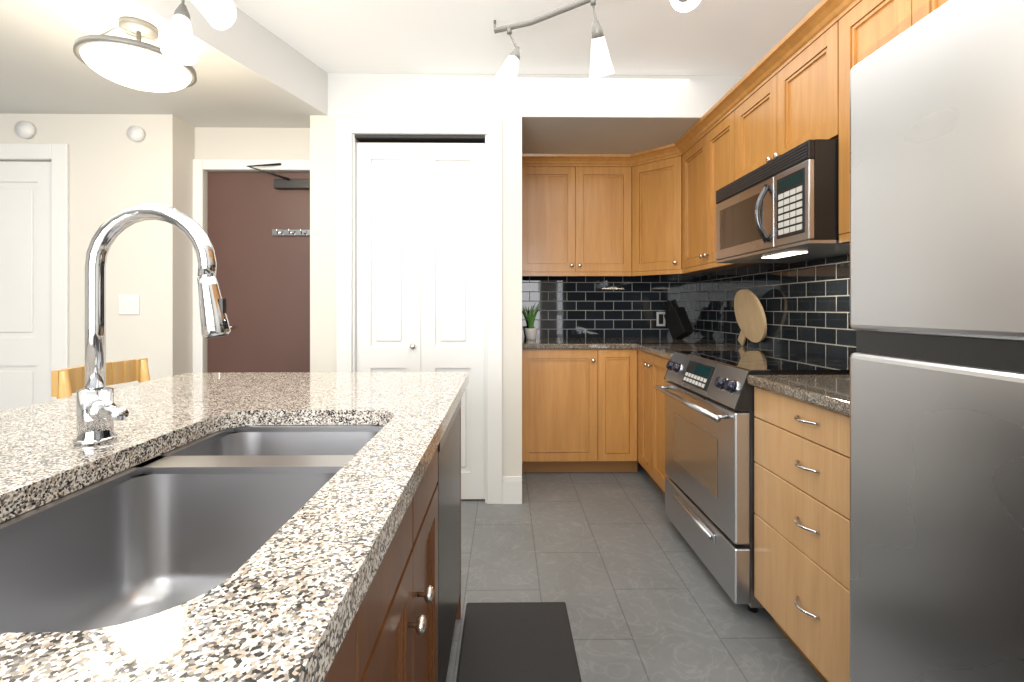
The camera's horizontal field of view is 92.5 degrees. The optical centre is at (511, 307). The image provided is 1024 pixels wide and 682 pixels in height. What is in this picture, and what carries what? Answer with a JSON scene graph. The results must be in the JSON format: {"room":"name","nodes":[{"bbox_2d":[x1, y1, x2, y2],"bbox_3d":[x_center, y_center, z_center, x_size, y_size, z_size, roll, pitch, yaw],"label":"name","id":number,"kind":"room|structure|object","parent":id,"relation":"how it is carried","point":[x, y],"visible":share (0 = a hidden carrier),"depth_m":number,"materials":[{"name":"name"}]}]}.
{"room":"kitchen","nodes":[
{"label":"kitchen","id":0,"kind":"room"},
{"bbox_2d":[184,122,309,373],"bbox_3d":[-1.600,0.010,3.095,1.006,2.300,0.205,0,0,-1],"label":"wall","id":1,"kind":"structure","parent":0,"point":[246,143],"depth_m":3.10,"materials":[{"name":"paint"}]},
{"bbox_2d":[208,163,309,372],"bbox_3d":[-1.573,0.119,3.087,0.732,2.063,0.172,0,0,-1],"label":"entry door","id":2,"kind":"structure","parent":1,"relation":"in","point":[259,230],"depth_m":3.13,"materials":[{"name":"brown metal"}]},
{"bbox_2d":[0,114,521,475],"bbox_3d":[-1.991,0.010,2.937,4.100,2.300,0.100,0,0,-1],"label":"wall","id":3,"kind":"structure","parent":0,"point":[114,169],"depth_m":2.89,"materials":[{"name":"paint"}]},
{"bbox_2d":[14,120,35,138],"bbox_3d":[-2.841,-1.039,2.860,0.100,0.100,0.029,0,0,-1],"label":"smoke detector","id":4,"kind":"object","parent":3,"relation":"attached to","point":[27,129],"depth_m":2.85,"materials":[{"name":"white plastic"}]},
{"bbox_2d":[0,161,50,410],"bbox_3d":[-3.091,0.142,2.907,0.792,2.016,0.040,0,0,-1],"label":"door","id":5,"kind":"structure","parent":3,"relation":"in","point":[25,283],"depth_m":2.90,"materials":[{"name":"white wood"}]},
{"bbox_2d":[119,295,139,313],"bbox_3d":[-2.250,-0.020,2.878,0.120,0.116,0.010,0,0,-1],"label":"switch plate","id":6,"kind":"object","parent":3,"relation":"attached to","point":[129,304],"visible":1,"depth_m":2.88,"materials":[{"name":"white plastic"}]},
{"bbox_2d":[127,125,145,141],"bbox_3d":[-2.201,-1.020,2.869,0.090,0.090,0.029,0,0,-1],"label":"smoke detector","id":7,"kind":"object","parent":3,"relation":"attached to","point":[135,133],"depth_m":2.85,"materials":[{"name":"white plastic"}]},
{"bbox_2d":[0,118,501,503],"bbox_3d":[-1.820,0.020,2.983,3.523,2.280,0.222,0,0,-1],"label":"trim","id":8,"kind":"structure","parent":3,"relation":"attached to","point":[351,133],"depth_m":2.90,"materials":[{"name":"white wood"}]},
{"bbox_2d":[356,143,484,498],"bbox_3d":[-0.547,0.079,2.938,0.769,2.138,0.063,0,0,-1],"label":"closet door","id":9,"kind":"structure","parent":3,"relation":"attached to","point":[420,257],"depth_m":2.94,"materials":[{"name":"white wood"}]},
{"bbox_2d":[502,476,521,503],"bbox_3d":[-1.992,1.079,2.983,4.100,0.163,0.223,0,0,-1],"label":"baseboard","id":10,"kind":"structure","parent":3,"relation":"attached to","point":[511,489],"depth_m":2.90,"materials":[{"name":"white wood"}]},
{"bbox_2d":[0,0,742,153],"bbox_3d":[-1.239,-1.264,0.985,5.550,0.251,5.975,0,0,-1],"label":"ceiling","id":11,"kind":"structure","parent":0,"point":[251,72],"depth_m":2.84,"materials":[{"name":"paint"}]},
{"bbox_2d":[73,16,196,91],"bbox_3d":[-1.508,-1.010,1.979,0.396,0.258,0.396,0,0,-1],"label":"ceiling lamp","id":12,"kind":"object","parent":11,"relation":"attached to","point":[137,63],"visible":0.96,"depth_m":1.90,"materials":[{"name":"glass"}]},
{"bbox_2d":[231,0,821,75],"bbox_3d":[-1.239,-1.440,0.978,5.750,0.100,6.190,0,0,-1],"label":"ceiling","id":13,"kind":"structure","parent":0,"point":[704,37],"depth_m":2.49,"materials":[{"name":"paint"}]},
{"bbox_2d":[161,0,235,64],"bbox_3d":[-0.976,-1.148,1.674,0.717,0.482,0.599,0,0,-1],"label":"track spotlight","id":14,"kind":"object","parent":13,"relation":"attached to","point":[178,45],"visible":1,"depth_m":1.76,"materials":[{"name":"metal"}]},
{"bbox_2d":[492,0,699,94],"bbox_3d":[0.543,-1.188,2.037,1.268,0.402,0.705,0,0,-1],"label":"track spotlight","id":15,"kind":"object","parent":13,"relation":"attached to","point":[505,77],"visible":1,"depth_m":2.17,"materials":[{"name":"metal"}]},
{"bbox_2d":[446,460,824,681],"bbox_3d":[-1.239,1.210,0.978,5.750,0.100,6.190,0,0,-1],"label":"floor","id":16,"kind":"structure","parent":0,"point":[615,563],"depth_m":2.06,"materials":[{"name":"tile"}]},
{"bbox_2d":[51,358,149,398],"bbox_3d":[-1.288,0.681,1.802,0.485,0.953,0.420,0,0,-1],"label":"chair","id":17,"kind":"object","parent":16,"relation":"on","point":[66,382],"visible":0.15,"depth_m":1.83,"materials":[{"name":"brown wood"}]},
{"bbox_2d":[320,380,468,681],"bbox_3d":[-0.610,0.721,0.604,0.931,0.874,2.466,0,0,-1],"label":"kitchen island","id":18,"kind":"object","parent":16,"relation":"on","point":[401,629],"depth_m":0.92,"materials":[{"name":"brown wood"}]},
{"bbox_2d":[0,372,468,681],"bbox_3d":[-0.677,0.263,0.618,1.063,0.036,2.496,0,0,-1],"label":"island countertop","id":19,"kind":"structure","parent":18,"relation":"on","point":[282,614],"depth_m":0.55,"materials":[{"name":"beige stone"}]},
{"bbox_2d":[60,204,230,443],"bbox_3d":[-0.658,0.027,0.870,0.274,0.437,0.124,0,0,-1],"label":"faucet","id":20,"kind":"object","parent":19,"relation":"on","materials":[{"name":"silver metal"}]},
{"bbox_2d":[0,416,391,631],"bbox_3d":[-0.466,0.390,0.774,0.470,0.242,0.870,0,0,-1],"label":"sink","id":21,"kind":"object","parent":19,"relation":"in","point":[142,541],"depth_m":0.86,"materials":[{"name":"silver metal"}]},
{"bbox_2d":[456,602,581,681],"bbox_3d":[0.028,1.150,1.053,0.385,0.018,1.705,0,0,-1],"label":"mat","id":22,"kind":"object","parent":16,"relation":"on","point":[517,642],"visible":0.98,"depth_m":1.66,"materials":[{"name":"rubber"}]},
{"bbox_2d":[522,349,601,471],"bbox_3d":[0.321,0.722,3.680,0.535,0.872,0.600,0,0,-1],"label":"base cabinet","id":23,"kind":"object","parent":16,"relation":"on","point":[579,410],"depth_m":3.39,"materials":[{"name":"brown wood"}]},
{"bbox_2d":[522,338,713,348],"bbox_3d":[0.771,0.264,3.675,1.434,0.037,0.631,0,0,-1],"label":"countertop","id":24,"kind":"structure","parent":23,"relation":"on","point":[540,343],"depth_m":3.48,"materials":[{"name":"beige stone"}]},
{"bbox_2d":[522,303,541,339],"bbox_3d":[0.139,0.093,3.762,0.216,0.302,0.236,0,0,-1],"label":"plant","id":25,"kind":"object","parent":24,"relation":"on","point":[531,332],"visible":0.98,"depth_m":3.75,"materials":[{"name":"green plant"}]},
{"bbox_2d":[663,300,693,339],"bbox_3d":[1.279,0.089,3.798,0.100,0.310,0.250,0,0,-26],"label":"knife block","id":26,"kind":"object","parent":24,"relation":"on","point":[679,325],"visible":1,"depth_m":3.75,"materials":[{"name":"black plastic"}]},
{"bbox_2d":[602,349,637,471],"bbox_3d":[0.724,0.722,3.686,0.270,0.872,0.600,0,0,-1],"label":"base cabinet","id":27,"kind":"object","parent":16,"relation":"on","point":[619,366],"depth_m":3.40,"materials":[{"name":"brown wood"}]},
{"bbox_2d":[638,350,645,469],"bbox_3d":[1.180,0.722,3.242,0.620,0.872,0.300,0,0,-1],"label":"base cabinet","id":28,"kind":"object","parent":16,"relation":"on","point":[641,355],"depth_m":3.29,"materials":[{"name":"brown wood"}]},
{"bbox_2d":[646,352,670,493],"bbox_3d":[1.185,0.722,2.861,0.620,0.872,0.462,0,0,-1],"label":"base cabinet","id":29,"kind":"object","parent":16,"relation":"on","point":[656,369],"depth_m":3.01,"materials":[{"name":"brown wood"}]},
{"bbox_2d":[634,342,770,359],"bbox_3d":[1.170,0.264,2.988,0.654,0.037,0.721,0,0,-1],"label":"countertop","id":30,"kind":"structure","parent":29,"relation":"on","point":[666,350],"depth_m":3.04,"materials":[{"name":"beige stone"}]},
{"bbox_2d":[734,289,766,345],"bbox_3d":[1.444,0.064,2.998,0.105,0.359,0.385,0,0,-1],"label":"cutting board","id":31,"kind":"object","parent":30,"relation":"on","point":[750,315],"visible":0.96,"depth_m":2.95,"materials":[{"name":"brown wood"}]},
{"bbox_2d":[655,351,849,612],"bbox_3d":[1.130,0.693,2.217,0.746,0.930,0.810,0,0,-1],"label":"range","id":32,"kind":"object","parent":16,"relation":"on","point":[709,454],"visible":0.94,"depth_m":2.01,"materials":[{"name":"silver metal"}]},
{"bbox_2d":[754,387,849,681],"bbox_3d":[1.204,0.722,1.484,0.620,0.872,0.649,0,0,-1],"label":"base cabinet","id":33,"kind":"object","parent":16,"relation":"on","point":[802,523],"depth_m":1.49,"materials":[{"name":"brown wood"}]},
{"bbox_2d":[747,375,849,415],"bbox_3d":[1.193,0.264,1.483,0.651,0.037,0.649,0,0,-1],"label":"countertop","id":34,"kind":"structure","parent":33,"relation":"on","point":[830,392],"depth_m":1.55,"materials":[{"name":"beige stone"}]},
{"bbox_2d":[850,0,1023,681],"bbox_3d":[1.154,0.291,0.777,0.730,1.733,0.750,0,0,-1],"label":"fridge","id":35,"kind":"object","parent":16,"relation":"on","point":[937,357],"visible":1,"depth_m":0.90,"materials":[{"name":"silver metal"}]},
{"bbox_3d":[1.586,-0.115,1.017,0.100,2.550,6.190,0,0,-1],"label":"wall","id":36,"kind":"structure","parent":0,"visible":0},
{"bbox_2d":[522,154,629,275],"bbox_3d":[0.474,-0.704,3.835,0.844,0.868,0.316,0,0,-1],"label":"upper cabinet","id":37,"kind":"object","parent":36,"relation":"attached to","point":[576,207],"depth_m":3.69,"materials":[{"name":"brown wood"}]},
{"bbox_2d":[522,275,693,337],"bbox_3d":[0.765,-0.013,3.997,1.440,0.575,0.008,0,0,-1],"label":"backsplash","id":38,"kind":"structure","parent":36,"relation":"attached to","point":[571,306],"depth_m":3.99,"materials":[{"name":"tile"}]},
{"bbox_2d":[656,312,664,325],"bbox_3d":[1.214,0.090,3.995,0.072,0.116,0.006,0,0,-1],"label":"outlet","id":39,"kind":"object","parent":38,"relation":"attached to","point":[660,319],"visible":0.92,"depth_m":3.99,"materials":[{"name":"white plastic"}]},
{"bbox_2d":[630,140,707,275],"bbox_3d":[1.196,-0.704,3.705,0.595,0.868,0.597,0,0,-1],"label":"upper cabinet","id":40,"kind":"object","parent":36,"relation":"attached to","point":[648,212],"depth_m":3.55,"materials":[{"name":"brown wood"}]},
{"bbox_2d":[682,92,758,271],"bbox_3d":[1.345,-0.704,3.019,0.316,0.868,0.780,0,0,-1],"label":"upper cabinet","id":41,"kind":"object","parent":36,"relation":"attached to","point":[708,152],"depth_m":3.01,"materials":[{"name":"brown wood"}]},
{"bbox_2d":[694,254,855,359],"bbox_3d":[1.509,-0.013,2.589,0.008,0.575,2.843,0,0,-1],"label":"backsplash","id":42,"kind":"structure","parent":36,"relation":"attached to","point":[805,305],"depth_m":2.67,"materials":[{"name":"tile"}]},
{"bbox_2d":[734,0,837,180],"bbox_3d":[1.357,-0.889,2.220,0.316,0.497,0.812,0,0,-1],"label":"upper cabinet","id":43,"kind":"object","parent":36,"relation":"attached to","point":[787,102],"depth_m":2.11,"materials":[{"name":"brown wood"}]},
{"bbox_2d":[716,139,849,262],"bbox_3d":[1.270,-0.431,2.219,0.473,0.388,0.804,0,0,-1],"label":"over-the-range microwave","id":44,"kind":"object","parent":43,"relation":"attached to","point":[783,208],"visible":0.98,"depth_m":2.01,"materials":[{"name":"silver plastic"}]},
{"bbox_2d":[834,0,947,239],"bbox_3d":[1.367,-0.704,1.485,0.316,0.868,0.652,0,0,-1],"label":"upper cabinet","id":45,"kind":"object","parent":36,"relation":"attached to","point":[864,26],"depth_m":1.73,"materials":[{"name":"brown wood"}]}
]}

